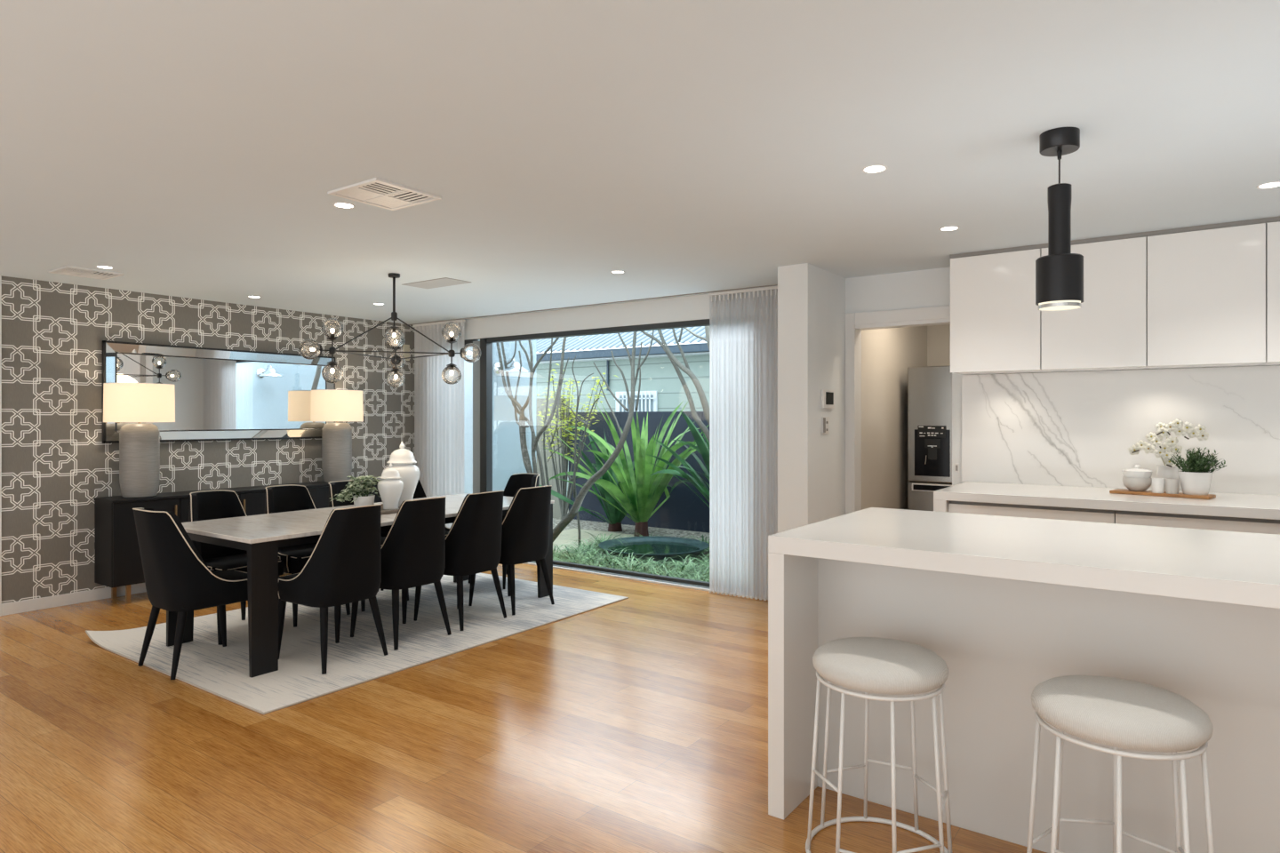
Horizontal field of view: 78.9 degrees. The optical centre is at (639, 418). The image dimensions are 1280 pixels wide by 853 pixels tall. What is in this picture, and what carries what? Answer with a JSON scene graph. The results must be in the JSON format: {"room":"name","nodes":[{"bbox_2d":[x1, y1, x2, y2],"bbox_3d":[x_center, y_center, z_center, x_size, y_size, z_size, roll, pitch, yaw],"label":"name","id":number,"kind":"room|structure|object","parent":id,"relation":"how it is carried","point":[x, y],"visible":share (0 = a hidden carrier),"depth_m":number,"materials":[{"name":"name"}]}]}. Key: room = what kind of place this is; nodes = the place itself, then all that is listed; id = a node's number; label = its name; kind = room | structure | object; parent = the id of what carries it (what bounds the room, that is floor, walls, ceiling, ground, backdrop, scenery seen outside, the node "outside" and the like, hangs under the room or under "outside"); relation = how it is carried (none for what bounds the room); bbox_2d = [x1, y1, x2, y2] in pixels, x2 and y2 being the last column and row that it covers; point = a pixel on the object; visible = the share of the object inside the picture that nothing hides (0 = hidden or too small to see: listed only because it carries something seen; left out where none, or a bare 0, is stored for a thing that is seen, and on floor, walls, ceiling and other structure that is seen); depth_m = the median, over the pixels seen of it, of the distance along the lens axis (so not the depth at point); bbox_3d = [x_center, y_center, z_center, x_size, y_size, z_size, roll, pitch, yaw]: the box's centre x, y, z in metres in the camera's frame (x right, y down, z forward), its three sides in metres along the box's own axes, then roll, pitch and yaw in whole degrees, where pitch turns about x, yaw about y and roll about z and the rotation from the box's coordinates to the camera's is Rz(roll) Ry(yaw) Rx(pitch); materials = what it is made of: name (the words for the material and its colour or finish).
{"room":"dining room","nodes":[
{"label":"dining room","id":0,"kind":"room"},
{"bbox_2d":[0,275,414,616],"bbox_3d":[-4.960,0.197,4.999,0.162,2.407,8.800,0,0,35],"label":"wall","id":1,"kind":"structure","parent":0,"point":[55,460],"depth_m":5.96,"materials":[{"name":"paper"}]},
{"bbox_2d":[1,583,146,615],"bbox_3d":[-3.473,1.357,6.961,0.012,0.085,3.598,0,0,35],"label":"baseboard","id":2,"kind":"structure","parent":1,"relation":"attached to","point":[84,596],"depth_m":5.80,"materials":[{"name":"grey paint"}]},
{"bbox_2d":[102,340,335,443],"bbox_3d":[-3.570,-0.202,6.804,0.036,0.792,1.982,0,0,35],"label":"wall mirror","id":3,"kind":"object","parent":1,"relation":"attached to","point":[220,395],"visible":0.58,"depth_m":6.74,"materials":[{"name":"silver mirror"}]},
{"bbox_2d":[117,353,325,431],"bbox_3d":[-3.570,-0.202,6.804,0.009,0.612,1.802,0,0,35],"label":"mirror glass","id":4,"kind":"object","parent":3,"relation":"attached to","point":[212,393],"depth_m":6.79,"materials":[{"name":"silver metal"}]},
{"bbox_2d":[408,284,777,325],"bbox_3d":[-0.609,-1.004,7.022,4.610,0.008,0.010,0,0,35],"label":"trim","id":5,"kind":"structure","parent":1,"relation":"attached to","point":[772,284],"depth_m":6.77,"materials":[{"name":"white paint"}]},
{"bbox_2d":[464,346,472,493],"bbox_3d":[-2.267,-0.340,9.004,0.270,3.720,0.849,0,0,35],"label":"wall","id":6,"kind":"structure","parent":0,"point":[468,366],"depth_m":9.13,"materials":[{"name":"white paint"}]},
{"bbox_2d":[492,339,535,491],"bbox_3d":[-1.735,-0.340,9.743,0.280,3.720,0.970,0,0,35],"label":"wall","id":7,"kind":"structure","parent":0,"point":[508,461],"depth_m":9.65,"materials":[{"name":"white paint"}]},
{"bbox_2d":[492,358,528,374],"bbox_3d":[-1.552,-0.628,9.349,0.480,0.185,0.336,0,0,35],"label":"wall lamp","id":8,"kind":"object","parent":7,"relation":"attached to","point":[514,367],"visible":0.86,"depth_m":9.31,"materials":[{"name":"silver metal"}]},
{"bbox_2d":[0,563,1047,852],"bbox_3d":[-0.905,1.460,2.092,10.300,0.120,8.760,0,0,35],"label":"floor","id":9,"kind":"structure","parent":0,"point":[637,724],"depth_m":3.29,"materials":[{"name":"brown wood"}]},
{"bbox_2d":[93,479,382,603],"bbox_3d":[-3.352,1.005,6.806,0.349,0.790,2.362,0,0,35],"label":"sideboard","id":10,"kind":"object","parent":9,"relation":"on","point":[117,559],"visible":0.26,"depth_m":5.88,"materials":[{"name":"black wood"}]},
{"bbox_2d":[103,383,175,497],"bbox_3d":[-3.880,0.173,6.028,0.470,0.874,0.470,0,0,35],"label":"table lamp","id":11,"kind":"object","parent":10,"relation":"on","point":[139,443],"visible":1,"depth_m":5.91,"materials":[{"name":"beige fabric"}]},
{"bbox_2d":[310,389,363,482],"bbox_3d":[-2.890,0.173,7.420,0.470,0.874,0.470,0,0,35],"label":"table lamp","id":12,"kind":"object","parent":10,"relation":"on","point":[337,405],"visible":0.97,"depth_m":7.29,"materials":[{"name":"grey ceramic"}]},
{"bbox_2d":[84,573,628,714],"bbox_3d":[-1.786,1.367,5.454,2.098,0.068,2.911,0,0,35],"label":"rug","id":13,"kind":"object","parent":9,"relation":"on","point":[205,665],"visible":0.71,"depth_m":4.86,"materials":[{"name":"white fabric"}]},
{"bbox_2d":[132,507,247,679],"bbox_3d":[-2.516,0.940,4.408,0.468,0.903,0.598,0,0,36],"label":"dining chair","id":14,"kind":"object","parent":13,"relation":"on","point":[177,578],"visible":0.92,"depth_m":4.19,"materials":[{"name":"black fabric"}]},
{"bbox_2d":[188,489,283,645],"bbox_3d":[-2.672,0.940,5.070,0.598,0.903,0.468,0,0,34],"label":"dining chair","id":15,"kind":"object","parent":13,"relation":"on","point":[217,504],"visible":0.32,"depth_m":5.17,"materials":[{"name":"black fabric"}]},
{"bbox_2d":[264,484,350,627],"bbox_3d":[-2.380,0.940,5.481,0.598,0.903,0.468,0,0,36],"label":"dining chair","id":16,"kind":"object","parent":13,"relation":"on","point":[279,499],"visible":0.35,"depth_m":5.56,"materials":[{"name":"black fabric"}]},
{"bbox_2d":[278,504,388,674],"bbox_3d":[-1.772,0.940,4.504,0.598,0.903,0.468,0,0,34],"label":"dining chair","id":17,"kind":"object","parent":13,"relation":"on","point":[344,566],"visible":0.98,"depth_m":4.32,"materials":[{"name":"black fabric"}]},
{"bbox_2d":[166,493,554,677],"bbox_3d":[-1.786,1.018,5.426,1.010,0.741,2.425,0,0,35],"label":"dining table","id":18,"kind":"object","parent":13,"relation":"on","point":[261,536],"visible":0.55,"depth_m":4.40,"materials":[{"name":"wood"}]},
{"bbox_2d":[344,504,399,514],"bbox_3d":[-1.758,0.636,5.483,0.380,0.024,0.640,0,0,35],"label":"serving tray","id":19,"kind":"object","parent":18,"relation":"on","point":[383,511],"visible":0.02,"depth_m":5.28,"materials":[{"name":"brown wood"}]},
{"bbox_2d":[330,475,380,506],"bbox_3d":[-1.957,0.516,5.406,0.375,0.241,0.308,0,0,-33],"label":"pothos","id":20,"kind":"object","parent":19,"relation":"on","point":[359,500],"visible":0.99,"depth_m":5.34,"materials":[{"name":"green plant"}]},
{"bbox_2d":[352,495,375,506],"bbox_3d":[-1.915,0.587,5.392,0.142,0.098,0.142,0,0,35],"label":"pot","id":21,"kind":"object","parent":19,"relation":"on","point":[360,500],"depth_m":5.34,"materials":[{"name":"white ceramic"}]},
{"bbox_2d":[377,462,403,509],"bbox_3d":[-1.749,0.474,5.452,0.176,0.325,0.176,0,0,35],"label":"ginger jar","id":22,"kind":"object","parent":19,"relation":"on","point":[390,488],"visible":1,"depth_m":5.40,"materials":[{"name":"white ceramic"}]},
{"bbox_2d":[384,441,420,506],"bbox_3d":[-1.728,0.403,5.646,0.254,0.467,0.254,0,0,35],"label":"ginger jar","id":23,"kind":"object","parent":19,"relation":"on","point":[402,460],"visible":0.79,"depth_m":5.58,"materials":[{"name":"white ceramic"}]},
{"bbox_2d":[328,480,408,611],"bbox_3d":[-2.089,0.940,5.891,0.598,0.903,0.468,0,0,34],"label":"dining chair","id":24,"kind":"object","parent":13,"relation":"on","point":[336,487],"visible":0.13,"depth_m":5.96,"materials":[{"name":"black fabric"}]},
{"bbox_2d":[350,496,451,649],"bbox_3d":[-1.507,0.940,4.946,0.598,0.903,0.468,0,0,36],"label":"dining chair","id":25,"kind":"object","parent":13,"relation":"on","point":[412,552],"visible":0.76,"depth_m":4.74,"materials":[{"name":"black fabric"}]},
{"bbox_2d":[380,480,456,591],"bbox_3d":[-1.794,0.940,6.306,0.598,0.903,0.468,0,0,36],"label":"dining chair","id":26,"kind":"object","parent":13,"relation":"on","point":[419,492],"visible":0.05,"depth_m":6.51,"materials":[{"name":"black fabric"}]},
{"bbox_2d":[413,490,506,631],"bbox_3d":[-1.221,0.940,5.357,0.598,0.903,0.468,0,0,34],"label":"dining chair","id":27,"kind":"object","parent":13,"relation":"on","point":[473,541],"visible":0.8,"depth_m":5.14,"materials":[{"name":"black fabric"}]},
{"bbox_2d":[468,472,539,589],"bbox_3d":[-1.128,0.940,6.631,0.468,0.903,0.598,0,0,34],"label":"dining chair","id":28,"kind":"object","parent":13,"relation":"on","point":[516,482],"visible":0.24,"depth_m":6.84,"materials":[{"name":"black fabric"}]},
{"bbox_2d":[468,485,554,615],"bbox_3d":[-0.935,0.940,5.759,0.598,0.903,0.468,0,0,36],"label":"dining chair","id":29,"kind":"object","parent":13,"relation":"on","point":[525,524],"visible":0.84,"depth_m":5.54,"materials":[{"name":"black fabric"}]},
{"bbox_2d":[805,637,951,852],"bbox_3d":[0.761,1.066,2.477,0.460,0.668,0.460,0,0,35],"label":"bar stool","id":30,"kind":"object","parent":9,"relation":"on","point":[871,665],"visible":1,"depth_m":2.39,"materials":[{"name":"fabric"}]},
{"bbox_2d":[768,507,1279,852],"bbox_3d":[1.946,0.907,2.342,2.900,0.985,1.080,0,0,35],"label":"kitchen island","id":31,"kind":"object","parent":9,"relation":"on","point":[1011,605],"visible":0.97,"depth_m":2.54,"materials":[{"name":"white stone"}]},
{"bbox_2d":[768,507,1279,608],"bbox_3d":[1.946,0.445,2.342,2.900,0.060,1.080,0,0,35],"label":"island countertop","id":32,"kind":"structure","parent":31,"relation":"on","point":[1219,566],"depth_m":2.49,"materials":[{"name":"white stone"}]},
{"bbox_2d":[948,500,1115,523],"bbox_3d":[2.300,0.933,4.487,0.805,0.934,0.780,0,0,35],"label":"base cabinet","id":33,"kind":"object","parent":9,"relation":"on","point":[1054,513],"visible":0.12,"depth_m":4.15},
{"bbox_2d":[933,481,1279,519],"bbox_3d":[3.694,0.907,3.474,4.395,0.985,0.824,0,0,35],"label":"benchtop","id":34,"kind":"object","parent":9,"relation":"on","point":[1227,505],"visible":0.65,"depth_m":4.03,"materials":[{"name":"white stone"}]},
{"bbox_2d":[1109,488,1215,499],"bbox_3d":[2.797,0.407,4.171,0.150,0.016,0.455,0,0,-43],"label":"serving board","id":35,"kind":"object","parent":34,"relation":"on","point":[1118,491],"visible":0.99,"depth_m":4.11,"materials":[{"name":"brown wood"}]},
{"bbox_2d":[1122,464,1152,491],"bbox_3d":[2.724,0.329,4.259,0.140,0.141,0.140,0,0,35],"label":"lidded bowl","id":36,"kind":"object","parent":35,"relation":"on","point":[1137,479],"visible":0.99,"depth_m":4.21,"materials":[{"name":"white ceramic"}]},
{"bbox_2d":[1122,472,1151,478],"bbox_3d":[2.724,0.311,4.259,0.136,0.036,0.136,0,0,35],"label":"lid","id":37,"kind":"object","parent":36,"relation":"on","point":[1127,475],"depth_m":4.21,"materials":[{"name":"white ceramic"}]},
{"bbox_2d":[1151,478,1165,493],"bbox_3d":[2.766,0.360,4.150,0.060,0.078,0.060,0,0,35],"label":"tumbler","id":38,"kind":"object","parent":35,"relation":"on","point":[1158,484],"visible":1,"depth_m":4.13,"materials":[{"name":"white ceramic"}]},
{"bbox_2d":[1165,478,1179,494],"bbox_3d":[2.809,0.360,4.103,0.060,0.078,0.060,0,0,35],"label":"tumbler","id":39,"kind":"object","parent":35,"relation":"on","point":[1172,485],"visible":1,"depth_m":4.08,"materials":[{"name":"white ceramic"}]},
{"bbox_2d":[1167,447,1226,495],"bbox_3d":[2.921,0.275,4.058,0.253,0.249,0.270,0,0,13],"label":"potted herb","id":40,"kind":"object","parent":35,"relation":"on","point":[1196,479],"visible":1,"depth_m":4.02,"materials":[{"name":"white ceramic"}]},
{"bbox_2d":[1178,471,1213,495],"bbox_3d":[2.907,0.340,4.068,0.150,0.118,0.150,0,0,35],"label":"pot","id":41,"kind":"object","parent":40,"relation":"on","point":[1192,483],"depth_m":4.02,"materials":[{"name":"white ceramic"}]},
{"bbox_2d":[1128,418,1208,491],"bbox_3d":[2.910,0.209,4.289,0.369,0.411,0.143,0,0,35],"label":"orchid","id":42,"kind":"object","parent":34,"relation":"on","point":[1164,471],"visible":0.94,"depth_m":4.25,"materials":[{"name":"white plant"}]},
{"bbox_2d":[1156,464,1179,491],"bbox_3d":[2.922,0.339,4.303,0.106,0.152,0.106,0,0,35],"label":"flower pot","id":43,"kind":"object","parent":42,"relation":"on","point":[1164,471],"depth_m":4.26,"materials":[{"name":"white ceramic"}]},
{"bbox_2d":[1026,675,1214,852],"bbox_3d":[1.279,1.066,2.084,0.460,0.668,0.460,0,0,15],"label":"bar stool","id":44,"kind":"object","parent":9,"relation":"on","point":[1116,713],"visible":1,"depth_m":1.99,"materials":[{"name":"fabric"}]},
{"bbox_2d":[1115,510,1279,535],"bbox_3d":[2.965,0.933,4.015,0.817,0.934,0.780,0,0,35],"label":"base cabinet","id":45,"kind":"object","parent":9,"relation":"on","point":[1252,525],"visible":0.12,"depth_m":3.74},
{"bbox_2d":[464,294,709,340],"bbox_3d":[-0.518,0.197,7.141,4.620,2.407,0.120,0,0,35],"label":"wall","id":46,"kind":"structure","parent":0,"point":[696,307],"depth_m":7.00,"materials":[{"name":"white paint"}]},
{"bbox_2d":[464,319,753,598],"bbox_3d":[-0.630,0.297,7.199,3.870,2.205,0.125,0,0,35],"label":"window","id":47,"kind":"structure","parent":46,"relation":"in","point":[482,368],"depth_m":7.81,"materials":[{"name":"metal"}]},
{"bbox_2d":[0,0,1279,325],"bbox_3d":[-0.900,-1.107,2.100,10.300,0.200,8.780,0,0,35],"label":"ceiling","id":48,"kind":"structure","parent":0,"point":[196,149],"depth_m":2.79,"materials":[{"name":"paint"}]},
{"bbox_2d":[48,265,124,279],"bbox_3d":[-3.827,-1.002,5.373,0.335,0.010,0.338,0,0,35],"label":"ceiling vent","id":49,"kind":"object","parent":48,"relation":"in","point":[67,270],"visible":1,"depth_m":5.36,"materials":[{"name":"white metal"}]},
{"bbox_2d":[332,202,355,208],"bbox_3d":[-1.400,-1.005,3.678,0.100,0.004,0.100,0,0,35],"label":"recessed light","id":50,"kind":"object","parent":48,"relation":"in","point":[345,205],"visible":1,"depth_m":3.68,"materials":[{"name":"white plastic"}]},
{"bbox_2d":[328,177,441,210],"bbox_3d":[-1.146,-1.002,3.497,0.350,0.010,0.348,0,0,35],"label":"ceiling vent","id":51,"kind":"object","parent":48,"relation":"in","point":[377,192],"visible":1,"depth_m":3.49,"materials":[{"name":"white plastic"}]},
{"bbox_2d":[298,272,480,387],"bbox_3d":[-1.745,-0.619,5.324,1.136,0.777,1.077,0,0,35],"label":"chandelier","id":52,"kind":"object","parent":48,"relation":"hanging from","point":[396,360],"visible":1,"depth_m":5.34,"materials":[{"name":"black metal"}]},
{"bbox_2d":[314,344,329,355],"bbox_3d":[-2.068,-0.443,5.082,0.071,0.072,0.113,0,0,35],"label":"socket","id":53,"kind":"object","parent":52,"relation":"attached to","point":[319,349],"depth_m":5.05,"materials":[{"name":"black metal"}]},
{"bbox_2d":[327,354,337,367],"bbox_3d":[-2.026,-0.387,5.120,0.072,0.112,0.072,0,0,35],"label":"socket","id":54,"kind":"object","parent":52,"relation":"attached to","point":[332,364],"depth_m":5.12,"materials":[{"name":"black metal"}]},
{"bbox_2d":[327,333,337,347],"bbox_3d":[-2.026,-0.499,5.120,0.072,0.112,0.072,0,0,35],"label":"socket","id":55,"kind":"object","parent":52,"relation":"attached to","point":[332,337],"depth_m":5.12,"materials":[{"name":"black metal"}]},
{"bbox_2d":[389,320,399,332],"bbox_3d":[-1.719,-0.656,5.437,0.072,0.112,0.072,0,0,35],"label":"socket","id":56,"kind":"object","parent":52,"relation":"attached to","point":[394,329],"depth_m":5.43,"materials":[{"name":"black metal"}]},
{"bbox_2d":[391,362,400,374],"bbox_3d":[-1.841,-0.387,5.860,0.072,0.112,0.072,0,0,35],"label":"socket","id":57,"kind":"object","parent":52,"relation":"attached to","point":[395,371],"depth_m":5.86,"materials":[{"name":"black metal"}]},
{"bbox_2d":[446,357,456,369],"bbox_3d":[-1.292,-0.387,5.330,0.072,0.112,0.072,0,0,35],"label":"socket","id":58,"kind":"object","parent":52,"relation":"attached to","point":[451,366],"depth_m":5.33,"materials":[{"name":"black metal"}]},
{"bbox_2d":[446,336,456,350],"bbox_3d":[-1.292,-0.499,5.330,0.072,0.112,0.072,0,0,35],"label":"socket","id":59,"kind":"object","parent":52,"relation":"attached to","point":[451,340],"depth_m":5.33,"materials":[{"name":"black metal"}]},
{"bbox_2d":[454,348,466,358],"bbox_3d":[-1.231,-0.443,5.323,0.111,0.072,0.068,0,0,35],"label":"socket","id":60,"kind":"object","parent":52,"relation":"attached to","point":[462,353],"depth_m":5.30,"materials":[{"name":"black metal"}]},
{"bbox_2d":[402,277,471,288],"bbox_3d":[-1.520,-1.005,5.805,0.495,0.004,0.240,0,0,35],"label":"ceiling vent","id":61,"kind":"object","parent":48,"relation":"in","point":[440,282],"visible":1,"depth_m":5.77,"materials":[{"name":"metal"}]},
{"bbox_2d":[413,319,465,528],"bbox_3d":[-2.100,0.198,8.107,0.782,2.393,0.048,0,0,35],"label":"sheer curtain","id":62,"kind":"object","parent":48,"relation":"hanging from","point":[438,404],"visible":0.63,"depth_m":8.08,"materials":[{"name":"fabric"}]},
{"bbox_2d":[708,286,777,600],"bbox_3d":[0.923,0.198,5.970,0.896,2.393,0.036,0,0,35],"label":"sheer curtain","id":63,"kind":"object","parent":48,"relation":"hanging from","point":[743,324],"visible":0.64,"depth_m":6.06,"materials":[{"name":"fabric"}]},
{"bbox_2d":[862,164,887,173],"bbox_3d":[0.948,-1.005,3.140,0.100,0.004,0.100,0,0,35],"label":"recessed light","id":64,"kind":"object","parent":48,"relation":"in","point":[871,169],"visible":1,"depth_m":3.14,"materials":[{"name":"white plastic"}]},
{"bbox_2d":[1035,127,1083,311],"bbox_3d":[1.483,-0.698,2.748,0.150,0.619,0.150,0,0,35],"label":"pendant light","id":65,"kind":"object","parent":48,"relation":"hanging from","point":[1059,274],"visible":1,"depth_m":2.71,"materials":[{"name":"metal"}]},
{"bbox_2d":[1038,300,1080,310],"bbox_3d":[1.483,-0.410,2.748,0.132,0.040,0.132,0,0,35],"label":"diffuser","id":66,"kind":"object","parent":65,"relation":"attached to","point":[1043,305],"depth_m":2.72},
{"bbox_2d":[950,216,1279,258],"bbox_3d":[2.744,-0.996,4.209,2.035,0.023,0.018,0,0,35],"label":"trim","id":67,"kind":"structure","parent":48,"relation":"attached to","point":[1273,219],"depth_m":4.23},
{"bbox_2d":[1256,181,1279,189],"bbox_3d":[2.724,-1.005,3.355,0.100,0.004,0.100,0,0,35],"label":"recessed light","id":68,"kind":"object","parent":48,"relation":"in","point":[1275,184],"visible":1,"depth_m":3.36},
{"bbox_2d":[777,263,845,533],"bbox_3d":[1.227,0.197,5.425,0.212,2.407,0.775,0,0,35],"label":"wall pillar","id":69,"kind":"structure","parent":0,"point":[812,299],"depth_m":5.15,"materials":[{"name":"white paint"}]},
{"bbox_2d":[822,416,829,434],"bbox_3d":[1.263,0.049,5.280,0.016,0.118,0.110,0,0,35],"label":"light switch","id":70,"kind":"object","parent":69,"relation":"attached to","point":[825,420],"visible":1,"depth_m":5.27,"materials":[{"name":"white plastic"}]},
{"bbox_2d":[821,389,834,408],"bbox_3d":[1.285,-0.130,5.307,0.020,0.128,0.210,0,0,35],"label":"thermostat","id":71,"kind":"object","parent":69,"relation":"attached to","point":[828,396],"visible":1,"depth_m":5.28,"materials":[{"name":"white plastic"}]},
{"bbox_2d":[861,326,927,510],"bbox_3d":[2.086,0.197,6.450,0.125,2.407,1.870,0,0,35],"label":"wall","id":72,"kind":"structure","parent":0,"point":[887,355],"depth_m":6.16,"materials":[{"name":"beige paint"}]},
{"bbox_2d":[927,324,950,366],"bbox_3d":[3.118,0.197,6.801,1.400,2.407,0.100,0,0,35],"label":"wall","id":73,"kind":"structure","parent":0,"point":[938,336],"depth_m":7.03,"materials":[{"name":"beige paint"}]},
{"bbox_2d":[845,267,1279,495],"bbox_3d":[3.633,0.197,4.107,5.238,2.407,0.135,0,0,35],"label":"wall","id":74,"kind":"structure","parent":0,"point":[1071,428],"depth_m":4.68,"materials":[{"name":"stone"}]},
{"bbox_2d":[845,305,950,514],"bbox_3d":[1.834,0.325,5.399,0.807,2.150,0.135,0,0,35],"label":"door frame","id":75,"kind":"structure","parent":74,"relation":"in","point":[855,323],"depth_m":5.56,"materials":[{"name":"white wood"}]},
{"bbox_2d":[950,248,1049,375],"bbox_3d":[2.224,-0.643,4.798,0.505,0.727,0.399,0,0,35],"label":"upper cabinet","id":76,"kind":"object","parent":74,"relation":"attached to","point":[996,320],"visible":0.92,"depth_m":4.63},
{"bbox_2d":[1041,236,1150,372],"bbox_3d":[2.639,-0.643,4.503,0.513,0.727,0.399,0,0,35],"label":"upper cabinet","id":77,"kind":"object","parent":74,"relation":"attached to","point":[1108,332],"visible":0.91,"depth_m":4.31,"materials":[{"name":"white laminate"}]},
{"bbox_2d":[1146,223,1265,368],"bbox_3d":[3.054,-0.643,4.209,0.504,0.727,0.399,0,0,35],"label":"upper cabinet","id":78,"kind":"object","parent":74,"relation":"attached to","point":[1206,289],"visible":1,"depth_m":4.04,"materials":[{"name":"white laminate"}]},
{"bbox_2d":[1261,221,1279,366],"bbox_3d":[3.468,-0.643,3.914,0.513,0.727,0.399,0,0,35],"label":"upper cabinet","id":79,"kind":"object","parent":74,"relation":"attached to","point":[1272,228],"visible":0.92,"depth_m":3.89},
{"bbox_3d":[2.614,1.460,6.092,1.400,0.120,1.840,0,0,35],"label":"floor","id":80,"kind":"structure","parent":0,"visible":0},
{"bbox_2d":[907,365,951,511],"bbox_3d":[2.774,0.482,6.387,0.905,1.795,0.814,0,0,35],"label":"fridge","id":81,"kind":"object","parent":80,"relation":"on","point":[929,388],"visible":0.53,"depth_m":6.23,"materials":[{"name":"metal"}]},
{"label":"outside","id":82,"kind":"structure","parent":0,"visible":0},
{"bbox_2d":[641,326,709,442],"bbox_3d":[0.376,0.069,7.665,1.608,2.530,0.317,0,0,44],"label":"frangipani tree","id":83,"kind":"object","parent":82,"point":[676,363],"visible":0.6,"depth_m":7.67,"materials":[{"name":"grey plant"}]},
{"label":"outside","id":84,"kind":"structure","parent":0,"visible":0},
{"bbox_2d":[552,508,709,543],"bbox_3d":[4.961,1.570,12.154,18.000,0.100,14.440,0,0,35],"label":"ground","id":85,"kind":"structure","parent":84,"point":[589,525],"depth_m":10.55,"materials":[{"name":"beige gravel"}]},
{"bbox_2d":[496,336,568,486],"bbox_3d":[-1.250,0.056,8.864,1.519,3.150,0.522,0,0,35],"label":"frangipani tree","id":86,"kind":"object","parent":85,"relation":"on","point":[523,419],"visible":0.73,"depth_m":8.91,"materials":[{"name":"grey plant"}]},
{"bbox_2d":[536,395,566,519],"bbox_3d":[-2.164,0.590,12.385,2.520,1.860,0.080,0,0,35],"label":"fence","id":87,"kind":"object","parent":85,"relation":"on","point":[556,512],"visible":0.14,"depth_m":11.84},
{"bbox_2d":[543,338,599,546],"bbox_3d":[-0.890,0.106,9.266,0.269,3.312,1.022,0,0,-41],"label":"frangipani tree","id":88,"kind":"object","parent":85,"relation":"on","point":[549,372],"visible":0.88,"depth_m":9.08,"materials":[{"name":"grey plant"}]},
{"bbox_2d":[536,363,618,519],"bbox_3d":[-1.020,0.366,11.146,1.373,2.314,0.591,0,0,35],"label":"shrub","id":89,"kind":"object","parent":85,"relation":"on","point":[564,505],"visible":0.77,"depth_m":11.11,"materials":[{"name":"green plant"}]},
{"bbox_2d":[552,528,633,553],"bbox_3d":[-1.037,1.510,9.388,1.130,0.020,2.100,0,0,35],"label":"paver","id":90,"kind":"object","parent":85,"relation":"on","point":[563,539],"visible":0.26,"depth_m":9.86,"materials":[{"name":"stone"}]},
{"bbox_2d":[576,435,627,531],"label":"leaf plant","id":91,"kind":"object","parent":85,"relation":"on","point":[615,516],"depth_m":10.38,"materials":[{"name":"green plant"}]},
{"bbox_2d":[536,326,709,496],"bbox_3d":[2.670,-1.163,14.973,19.000,5.366,6.000,0,0,35],"label":"house","id":92,"kind":"structure","parent":85,"relation":"on","point":[661,389],"depth_m":13.79,"materials":[{"name":"white wood"}]},
{"bbox_2d":[542,400,709,536],"bbox_3d":[-0.225,0.618,9.845,2.715,1.804,1.873,0,0,35],"label":"leaf plant","id":93,"kind":"object","parent":85,"relation":"on","point":[636,500],"visible":0.91,"depth_m":9.66,"materials":[{"name":"green plant"}]},
{"bbox_2d":[568,411,709,533],"bbox_3d":[1.121,0.715,10.178,5.352,1.610,0.050,0,0,35],"label":"fence","id":94,"kind":"object","parent":85,"relation":"on","point":[684,510],"visible":0.07,"depth_m":10.73,"materials":[{"name":"black metal"}]},
{"bbox_2d":[646,411,709,507],"bbox_3d":[0.900,0.565,8.977,2.483,1.911,1.983,0,0,35],"label":"leaf plant","id":95,"kind":"object","parent":85,"relation":"on","point":[697,482],"visible":0.16,"depth_m":8.96,"materials":[{"name":"green plant"}]},
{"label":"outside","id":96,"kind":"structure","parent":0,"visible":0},
{"bbox_2d":[572,549,709,575],"bbox_3d":[0.598,1.527,7.753,3.410,0.026,2.170,0,0,35],"label":"soil","id":97,"kind":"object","parent":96,"point":[706,552],"depth_m":8.33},
{"bbox_2d":[552,542,615,564],"bbox_3d":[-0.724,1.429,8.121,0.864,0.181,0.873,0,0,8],"label":"grass","id":98,"kind":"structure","parent":97,"relation":"on","point":[569,552],"depth_m":8.20,"materials":[{"name":"green plant"}]},
{"bbox_2d":[565,531,628,557],"bbox_3d":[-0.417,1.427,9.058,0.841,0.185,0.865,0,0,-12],"label":"grass","id":99,"kind":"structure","parent":97,"relation":"on","point":[598,540],"depth_m":9.14,"materials":[{"name":"green plant"}]},
{"bbox_2d":[554,546,642,570],"bbox_3d":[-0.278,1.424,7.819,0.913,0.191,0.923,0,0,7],"label":"grass","id":100,"kind":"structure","parent":97,"relation":"on","point":[606,551],"depth_m":7.82,"materials":[{"name":"green plant"}]},
{"bbox_2d":[552,330,654,542],"bbox_3d":[-0.499,0.209,8.346,1.322,3.047,0.529,0,0,20],"label":"frangipani tree","id":101,"kind":"object","parent":97,"relation":"on","point":[569,517],"visible":0.86,"depth_m":8.12,"materials":[{"name":"grey plant"}]},
{"bbox_2d":[592,552,687,574],"bbox_3d":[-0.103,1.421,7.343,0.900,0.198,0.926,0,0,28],"label":"grass","id":102,"kind":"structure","parent":97,"relation":"on","point":[632,562],"depth_m":7.42,"materials":[{"name":"green plant"}]},
{"bbox_2d":[598,536,709,563],"bbox_3d":[0.149,1.449,8.459,1.200,0.142,1.200,0,0,35],"label":"bowl","id":103,"kind":"object","parent":97,"relation":"on","point":[661,548],"visible":0.91,"depth_m":8.52,"materials":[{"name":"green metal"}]},
{"bbox_2d":[640,554,709,580],"bbox_3d":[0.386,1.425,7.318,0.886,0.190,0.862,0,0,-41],"label":"grass","id":104,"kind":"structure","parent":97,"relation":"on","point":[684,561],"depth_m":7.36,"materials":[{"name":"green plant"}]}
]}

